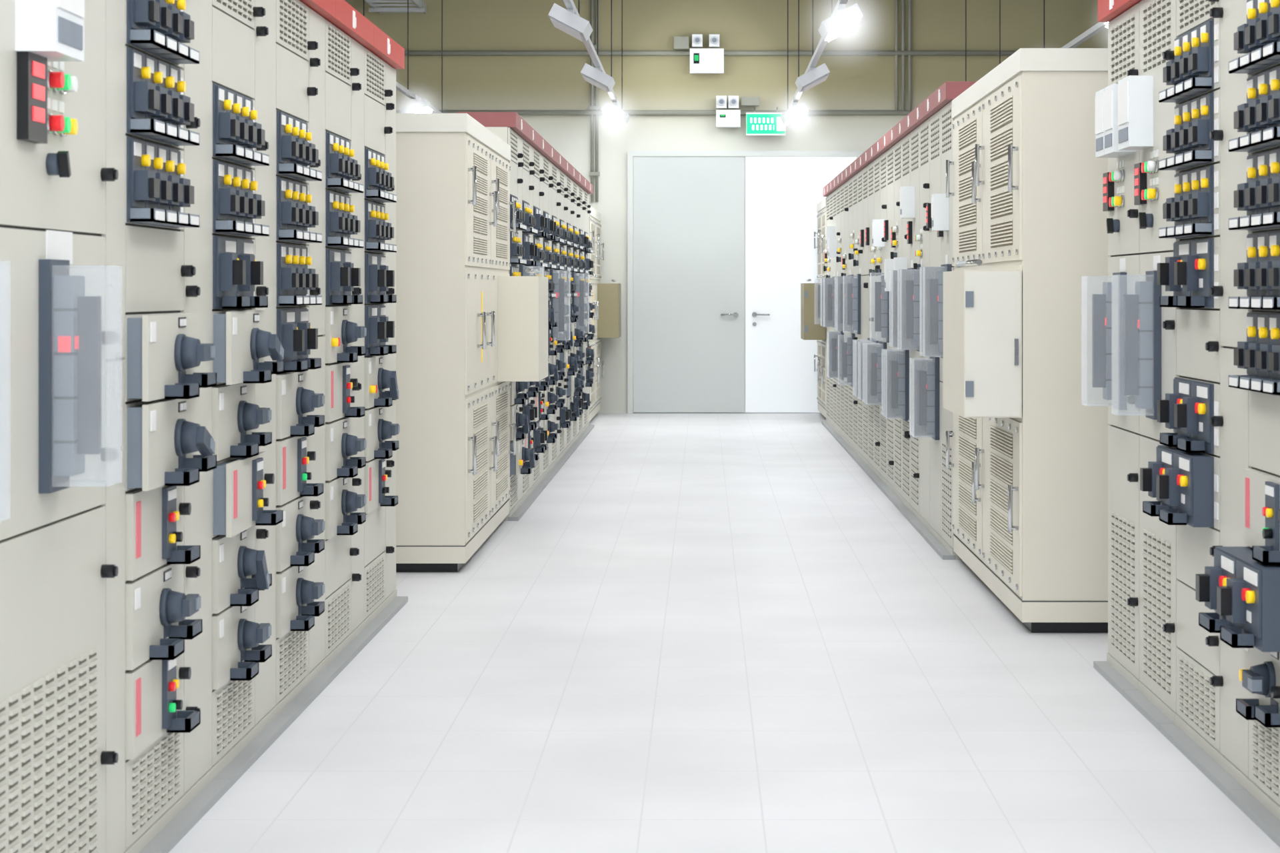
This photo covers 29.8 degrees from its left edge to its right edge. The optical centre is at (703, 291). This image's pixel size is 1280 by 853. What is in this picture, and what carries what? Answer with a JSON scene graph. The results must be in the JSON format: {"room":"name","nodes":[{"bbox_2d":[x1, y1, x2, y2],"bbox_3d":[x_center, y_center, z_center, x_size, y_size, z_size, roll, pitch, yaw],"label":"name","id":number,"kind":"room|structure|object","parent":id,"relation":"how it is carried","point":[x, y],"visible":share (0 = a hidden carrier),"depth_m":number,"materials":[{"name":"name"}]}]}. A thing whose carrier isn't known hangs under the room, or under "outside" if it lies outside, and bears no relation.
{"room":"electrical switchgear room","nodes":[
{"label":"electrical switchgear room","id":0,"kind":"room"},
{"bbox_2d":[363,0,442,113],"bbox_3d":[-2.750,-2.667,13.135,0.261,2.066,24.270,0,0,0],"label":"rail","id":1,"kind":"object","parent":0,"point":[429,109],"depth_m":22.74,"materials":[{"name":"white metal"}]},
{"bbox_2d":[405,102,425,113],"bbox_3d":[-2.726,-1.691,22.700,0.900,0.900,0.001,0,0,0],"label":"ceiling light","id":2,"kind":"object","parent":1,"relation":"attached to","point":[415,107],"depth_m":22.70,"materials":[{"name":"white glass"}]},
{"bbox_2d":[548,0,629,125],"bbox_3d":[-0.860,-2.667,13.135,0.261,2.066,24.270,0,0,0],"label":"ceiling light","id":3,"kind":"object","parent":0,"point":[569,21],"depth_m":18.69,"materials":[{"name":"white metal"}]},
{"bbox_2d":[602,105,622,125],"bbox_3d":[-0.884,-1.691,23.100,0.900,0.900,0.001,0,0,0],"label":"ceiling light","id":4,"kind":"object","parent":3,"relation":"attached to","point":[612,115],"depth_m":23.10,"materials":[{"name":"white glass"}]},
{"bbox_2d":[168,413,1279,852],"bbox_3d":[0.000,1.400,11.285,9.600,0.200,28.970,0,0,0],"label":"floor","id":5,"kind":"structure","parent":0,"point":[705,633],"depth_m":7.64,"materials":[{"name":"tile"}]},
{"bbox_2d":[0,0,127,852],"bbox_3d":[-1.624,0.142,4.775,0.930,2.315,1.146,0,0,0],"label":"switchgear","id":6,"kind":"object","parent":5,"relation":"on","point":[63,62],"visible":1,"depth_m":4.71,"materials":[{"name":"paint"}]},
{"bbox_2d":[121,0,231,852],"bbox_3d":[-1.630,0.142,5.821,0.918,2.315,0.938,0,0,0],"label":"switchgear","id":7,"kind":"object","parent":5,"relation":"on","point":[171,785],"visible":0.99,"depth_m":5.63,"materials":[{"name":"paint"}]},
{"bbox_2d":[211,0,292,786],"bbox_3d":[-1.630,0.142,6.761,0.918,2.315,0.938,0,0,0],"label":"switchgear","id":8,"kind":"object","parent":5,"relation":"on","point":[246,722],"visible":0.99,"depth_m":6.58,"materials":[{"name":"paint"}]},
{"bbox_2d":[276,0,339,722],"bbox_3d":[-1.647,0.142,7.701,0.883,2.315,0.938,0,0,0],"label":"switchgear","id":9,"kind":"object","parent":5,"relation":"on","point":[303,673],"visible":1,"depth_m":7.52,"materials":[{"name":"paint"}]},
{"bbox_2d":[322,0,377,672],"bbox_3d":[-1.647,0.142,8.641,0.883,2.315,0.938,0,0,0],"label":"switchgear","id":10,"kind":"object","parent":5,"relation":"on","point":[347,34],"visible":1,"depth_m":8.46,"materials":[{"name":"paint"}]},
{"bbox_2d":[363,24,407,633],"bbox_3d":[-1.647,0.142,9.581,0.883,2.315,0.938,0,0,0],"label":"switchgear","id":11,"kind":"object","parent":5,"relation":"on","point":[382,59],"visible":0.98,"depth_m":9.41,"materials":[{"name":"paint"}]},
{"bbox_2d":[394,113,547,572],"bbox_3d":[-1.640,0.240,12.311,1.520,2.120,2.518,0,0,0],"label":"electrical cabinet","id":12,"kind":"object","parent":5,"relation":"on","point":[467,329],"visible":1,"depth_m":11.06,"materials":[{"name":"metal"}]},
{"bbox_2d":[456,112,535,521],"bbox_3d":[-1.430,0.142,14.051,0.940,2.315,0.938,0,0,0],"label":"switchgear","id":13,"kind":"object","parent":5,"relation":"on","point":[510,127],"visible":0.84,"depth_m":13.77,"materials":[{"name":"paint"}]},
{"bbox_2d":[521,124,540,505],"bbox_3d":[-1.458,0.142,14.991,0.883,2.315,0.938,0,0,0],"label":"switchgear","id":14,"kind":"object","parent":5,"relation":"on","point":[529,495],"visible":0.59,"depth_m":14.82,"materials":[{"name":"paint"}]},
{"bbox_2d":[532,134,555,493],"bbox_3d":[-1.441,0.142,15.931,0.918,2.315,0.938,0,0,0],"label":"switchgear","id":15,"kind":"object","parent":5,"relation":"on","point":[540,436],"visible":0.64,"depth_m":15.77,"materials":[{"name":"paint"}]},
{"bbox_2d":[543,142,564,480],"bbox_3d":[-1.430,0.142,16.871,0.940,2.315,0.938,0,0,0],"label":"switchgear","id":16,"kind":"object","parent":5,"relation":"on","point":[556,285],"visible":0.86,"depth_m":16.75,"materials":[{"name":"paint"}]},
{"bbox_2d":[551,151,566,470],"bbox_3d":[-1.458,0.142,17.811,0.883,2.315,0.938,0,0,0],"label":"switchgear","id":17,"kind":"object","parent":5,"relation":"on","point":[557,463],"visible":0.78,"depth_m":17.64,"materials":[{"name":"paint"}]},
{"bbox_2d":[559,158,577,461],"bbox_3d":[-1.441,0.142,18.751,0.918,2.315,0.938,0,0,0],"label":"switchgear","id":18,"kind":"object","parent":5,"relation":"on","point":[565,413],"visible":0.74,"depth_m":18.57,"materials":[{"name":"paint"}]},
{"bbox_2d":[566,165,583,453],"bbox_3d":[-1.430,0.142,19.691,0.940,2.315,0.938,0,0,0],"label":"switchgear","id":19,"kind":"object","parent":5,"relation":"on","point":[576,301],"visible":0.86,"depth_m":19.51,"materials":[{"name":"paint"}]},
{"bbox_2d":[573,170,585,445],"bbox_3d":[-1.458,0.142,20.631,0.883,2.315,0.938,0,0,0],"label":"switchgear","id":20,"kind":"object","parent":5,"relation":"on","point":[577,439],"visible":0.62,"depth_m":20.46,"materials":[{"name":"paint"}]},
{"bbox_2d":[578,176,594,438],"bbox_3d":[-1.441,0.142,21.571,0.918,2.315,0.938,0,0,0],"label":"switchgear","id":21,"kind":"object","parent":5,"relation":"on","point":[589,352],"visible":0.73,"depth_m":21.38,"materials":[{"name":"paint"}]},
{"bbox_2d":[584,181,595,432],"bbox_3d":[-1.458,0.142,22.511,0.883,2.315,0.938,0,0,0],"label":"switchgear","id":22,"kind":"object","parent":5,"relation":"on","point":[587,427],"visible":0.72,"depth_m":22.32,"materials":[{"name":"paint"}]},
{"bbox_2d":[589,206,621,421],"bbox_3d":[-1.640,0.240,24.226,1.520,2.120,2.468,0,0,0],"label":"electrical cabinet","id":23,"kind":"object","parent":5,"relation":"on","point":[607,297],"visible":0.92,"depth_m":24.65,"materials":[{"name":"metal"}]},
{"bbox_2d":[800,198,827,418],"bbox_3d":[1.745,0.190,24.539,1.520,2.220,1.838,0,0,0],"label":"electrical cabinet","id":24,"kind":"object","parent":5,"relation":"on","point":[812,327],"visible":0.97,"depth_m":23.78,"materials":[{"name":"metal"}]},
{"bbox_2d":[818,186,830,426],"bbox_3d":[1.540,0.142,23.311,0.930,2.315,0.596,0,0,0],"label":"switchgear","id":25,"kind":"object","parent":5,"relation":"on","point":[821,288],"visible":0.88,"depth_m":23.29,"materials":[{"name":"paint"}]},
{"bbox_2d":[824,182,833,430],"bbox_3d":[1.580,0.142,22.711,0.850,2.315,0.596,0,0,0],"label":"switchgear","id":26,"kind":"object","parent":5,"relation":"on","point":[831,260],"visible":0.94,"depth_m":22.68,"materials":[{"name":"paint"}]},
{"bbox_2d":[824,180,837,433],"bbox_3d":[1.540,0.142,22.111,0.930,2.315,0.596,0,0,0],"label":"switchgear","id":27,"kind":"object","parent":5,"relation":"on","point":[831,231],"visible":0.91,"depth_m":22.07,"materials":[{"name":"paint"}]},
{"bbox_2d":[826,176,841,437],"bbox_3d":[1.540,0.142,21.511,0.930,2.315,0.596,0,0,0],"label":"switchgear","id":28,"kind":"object","parent":5,"relation":"on","point":[832,289],"visible":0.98,"depth_m":21.44,"materials":[{"name":"paint"}]},
{"bbox_2d":[830,173,844,442],"bbox_3d":[1.540,0.142,20.911,0.930,2.315,0.596,0,0,0],"label":"switchgear","id":29,"kind":"object","parent":5,"relation":"on","point":[836,344],"visible":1,"depth_m":20.74,"materials":[{"name":"paint"}]},
{"bbox_2d":[838,169,848,447],"bbox_3d":[1.580,0.142,20.311,0.850,2.315,0.596,0,0,0],"label":"switchgear","id":30,"kind":"object","parent":5,"relation":"on","point":[845,257],"visible":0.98,"depth_m":20.29,"materials":[{"name":"paint"}]},
{"bbox_2d":[838,166,853,451],"bbox_3d":[1.540,0.142,19.663,0.930,2.315,0.691,0,0,0],"label":"switchgear","id":31,"kind":"object","parent":5,"relation":"on","point":[843,288],"visible":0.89,"depth_m":19.55,"materials":[{"name":"paint"}]},
{"bbox_2d":[842,162,857,456],"bbox_3d":[1.540,0.142,19.111,0.930,2.315,0.596,0,0,0],"label":"switchgear","id":32,"kind":"object","parent":5,"relation":"on","point":[849,349],"visible":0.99,"depth_m":19.14,"materials":[{"name":"paint"}]},
{"bbox_2d":[847,158,863,461],"bbox_3d":[1.540,0.142,18.511,0.930,2.315,0.596,0,0,0],"label":"switchgear","id":33,"kind":"object","parent":5,"relation":"on","point":[855,289],"visible":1,"depth_m":18.47,"materials":[{"name":"paint"}]},
{"bbox_2d":[856,153,869,467],"bbox_3d":[1.580,0.142,17.911,0.850,2.315,0.596,0,0,0],"label":"switchgear","id":34,"kind":"object","parent":5,"relation":"on","point":[865,461],"visible":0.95,"depth_m":17.94,"materials":[{"name":"paint"}]},
{"bbox_2d":[857,148,875,473],"bbox_3d":[1.540,0.142,17.264,0.930,2.315,0.691,0,0,0],"label":"switchgear","id":35,"kind":"object","parent":5,"relation":"on","point":[869,238],"visible":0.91,"depth_m":17.30,"materials":[{"name":"paint"}]},
{"bbox_2d":[862,142,881,480],"bbox_3d":[1.540,0.142,16.711,0.930,2.315,0.596,0,0,0],"label":"switchgear","id":36,"kind":"object","parent":5,"relation":"on","point":[875,473],"visible":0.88,"depth_m":16.68,"materials":[{"name":"paint"}]},
{"bbox_2d":[867,138,887,487],"bbox_3d":[1.540,0.142,16.111,0.930,2.315,0.596,0,0,0],"label":"switchgear","id":37,"kind":"object","parent":5,"relation":"on","point":[877,360],"visible":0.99,"depth_m":16.00,"materials":[{"name":"paint"}]},
{"bbox_2d":[874,131,894,495],"bbox_3d":[1.540,0.142,15.511,0.930,2.315,0.596,0,0,0],"label":"switchgear","id":38,"kind":"object","parent":5,"relation":"on","point":[884,301],"visible":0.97,"depth_m":15.47,"materials":[{"name":"paint"}]},
{"bbox_2d":[884,125,901,504],"bbox_3d":[1.565,0.142,14.911,0.879,2.315,0.596,0,0,0],"label":"switchgear","id":39,"kind":"object","parent":5,"relation":"on","point":[896,236],"visible":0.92,"depth_m":14.90,"materials":[{"name":"paint"}]},
{"bbox_2d":[886,117,911,513],"bbox_3d":[1.540,0.142,14.311,0.930,2.315,0.596,0,0,0],"label":"switchgear","id":40,"kind":"object","parent":5,"relation":"on","point":[899,370],"visible":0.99,"depth_m":14.18,"materials":[{"name":"paint"}]},
{"bbox_2d":[894,110,919,523],"bbox_3d":[1.540,0.142,13.711,0.930,2.315,0.596,0,0,0],"label":"switchgear","id":41,"kind":"object","parent":5,"relation":"on","point":[909,195],"visible":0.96,"depth_m":13.71,"materials":[{"name":"paint"}]},
{"bbox_2d":[903,101,931,534],"bbox_3d":[1.540,0.142,13.111,0.930,2.315,0.596,0,0,0],"label":"switchgear","id":42,"kind":"object","parent":5,"relation":"on","point":[915,290],"visible":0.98,"depth_m":13.09,"materials":[{"name":"paint"}]},
{"bbox_2d":[916,92,942,546],"bbox_3d":[1.540,0.142,12.511,0.930,2.315,0.596,0,0,0],"label":"switchgear","id":43,"kind":"object","parent":5,"relation":"on","point":[928,380],"visible":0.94,"depth_m":12.38,"materials":[{"name":"paint"}]},
{"bbox_2d":[926,81,976,559],"bbox_3d":[1.540,0.142,11.911,0.930,2.315,0.596,0,0,0],"label":"switchgear","id":44,"kind":"object","parent":5,"relation":"on","point":[941,205],"visible":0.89,"depth_m":11.80,"materials":[{"name":"paint"}]},
{"bbox_2d":[943,48,1110,633],"bbox_3d":[1.745,0.190,10.339,1.520,2.220,2.518,0,0,0],"label":"electrical cabinet","id":45,"kind":"object","parent":5,"relation":"on","point":[1029,434],"visible":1,"depth_m":9.09,"materials":[{"name":"metal"}]},
{"bbox_2d":[1092,0,1142,696],"bbox_3d":[1.730,0.142,7.991,0.930,2.315,0.596,0,0,0],"label":"switchgear","id":46,"kind":"object","parent":5,"relation":"on","point":[1121,669],"visible":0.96,"depth_m":7.97,"materials":[{"name":"paint"}]},
{"bbox_2d":[1117,0,1179,731],"bbox_3d":[1.730,0.142,7.391,0.930,2.315,0.596,0,0,0],"label":"switchgear","id":47,"kind":"object","parent":5,"relation":"on","point":[1150,329],"visible":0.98,"depth_m":7.38,"materials":[{"name":"paint"}]},
{"bbox_2d":[1140,0,1252,797],"bbox_3d":[1.736,0.142,6.620,0.918,2.315,0.938,0,0,0],"label":"switchgear","id":48,"kind":"object","parent":5,"relation":"on","point":[1196,479],"visible":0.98,"depth_m":6.59,"materials":[{"name":"paint"}]},
{"bbox_2d":[1195,0,1279,847],"bbox_3d":[1.721,0.142,5.680,0.948,2.315,0.938,0,0,0],"label":"switchgear","id":49,"kind":"object","parent":5,"relation":"on","point":[1242,587],"visible":1,"depth_m":5.88,"materials":[{"name":"paint"}]},
{"bbox_2d":[344,0,1107,413],"bbox_3d":[0.000,-1.200,25.670,9.600,5.000,0.200,0,0,0],"label":"wall","id":50,"kind":"structure","parent":0,"point":[470,83],"depth_m":25.57,"materials":[{"name":"paint"}]},
{"bbox_2d":[396,0,1016,201],"bbox_3d":[0.000,-2.325,25.538,9.100,2.750,0.056,0,0,0],"label":"conduit","id":51,"kind":"object","parent":50,"relation":"attached to","point":[593,110],"visible":0.66,"depth_m":25.52,"materials":[{"name":"grey metal"}]},
{"bbox_2d":[674,34,723,73],"bbox_3d":[-0.055,-2.515,25.436,0.530,0.410,0.140,0,0,0],"label":"emergency light","id":52,"kind":"object","parent":51,"relation":"attached to","point":[702,61],"visible":1,"depth_m":25.40,"materials":[{"name":"plastic"}]},
{"bbox_2d":[716,96,759,127],"bbox_3d":[0.356,-1.905,25.436,0.457,0.330,0.140,0,0,0],"label":"emergency light","id":53,"kind":"object","parent":51,"relation":"attached to","point":[724,118],"visible":1,"depth_m":25.40,"materials":[{"name":"plastic"}]},
{"bbox_2d":[627,150,862,413],"bbox_3d":[0.437,-0.098,25.520,2.500,2.795,0.092,0,0,0],"label":"door","id":54,"kind":"structure","parent":50,"relation":"in","point":[686,209],"depth_m":25.53,"materials":[{"name":"silver metal"}]},
{"bbox_2d":[746,107,785,135],"bbox_3d":[0.655,-1.800,25.441,0.420,0.300,0.131,0,0,0],"label":"exit sign","id":55,"kind":"object","parent":50,"relation":"attached to","point":[757,124],"visible":0.91,"depth_m":25.38,"materials":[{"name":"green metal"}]},
{"bbox_2d":[780,0,862,125],"bbox_3d":[0.880,-2.667,13.135,0.261,2.066,24.270,0,0,0],"label":"rail","id":56,"kind":"object","parent":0,"point":[813,77],"depth_m":19.24,"materials":[{"name":"white metal"}]},
{"bbox_2d":[787,105,807,125],"bbox_3d":[0.903,-1.691,23.100,0.900,0.900,0.001,0,0,0],"label":"ceiling light","id":57,"kind":"object","parent":56,"relation":"attached to","point":[797,115],"depth_m":23.10,"materials":[{"name":"white glass"}]},
{"bbox_2d":[831,8,861,39],"bbox_3d":[0.903,-1.691,15.200,0.900,0.900,0.001,0,0,0],"label":"ceiling light","id":58,"kind":"object","parent":56,"relation":"attached to","point":[846,24],"depth_m":15.20,"materials":[{"name":"white glass"}]},
{"bbox_2d":[965,0,1108,81],"bbox_3d":[2.750,-2.667,13.135,0.261,2.066,24.270,0,0,0],"label":"rail","id":59,"kind":"object","parent":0,"point":[1099,26],"depth_m":17.78,"materials":[{"name":"white metal"}]},
{"bbox_3d":[0.000,-3.800,11.285,9.600,0.200,28.970,0,0,0],"label":"ceiling","id":60,"kind":"structure","parent":0,"visible":0},
{"bbox_2d":[364,0,426,13],"bbox_3d":[-3.200,-3.305,15.760,0.580,0.790,19.520,0,0,0],"label":"cable tray","id":61,"kind":"object","parent":60,"relation":"attached to","point":[376,6],"visible":1,"depth_m":24.98,"materials":[{"name":"grey metal"}]}
]}

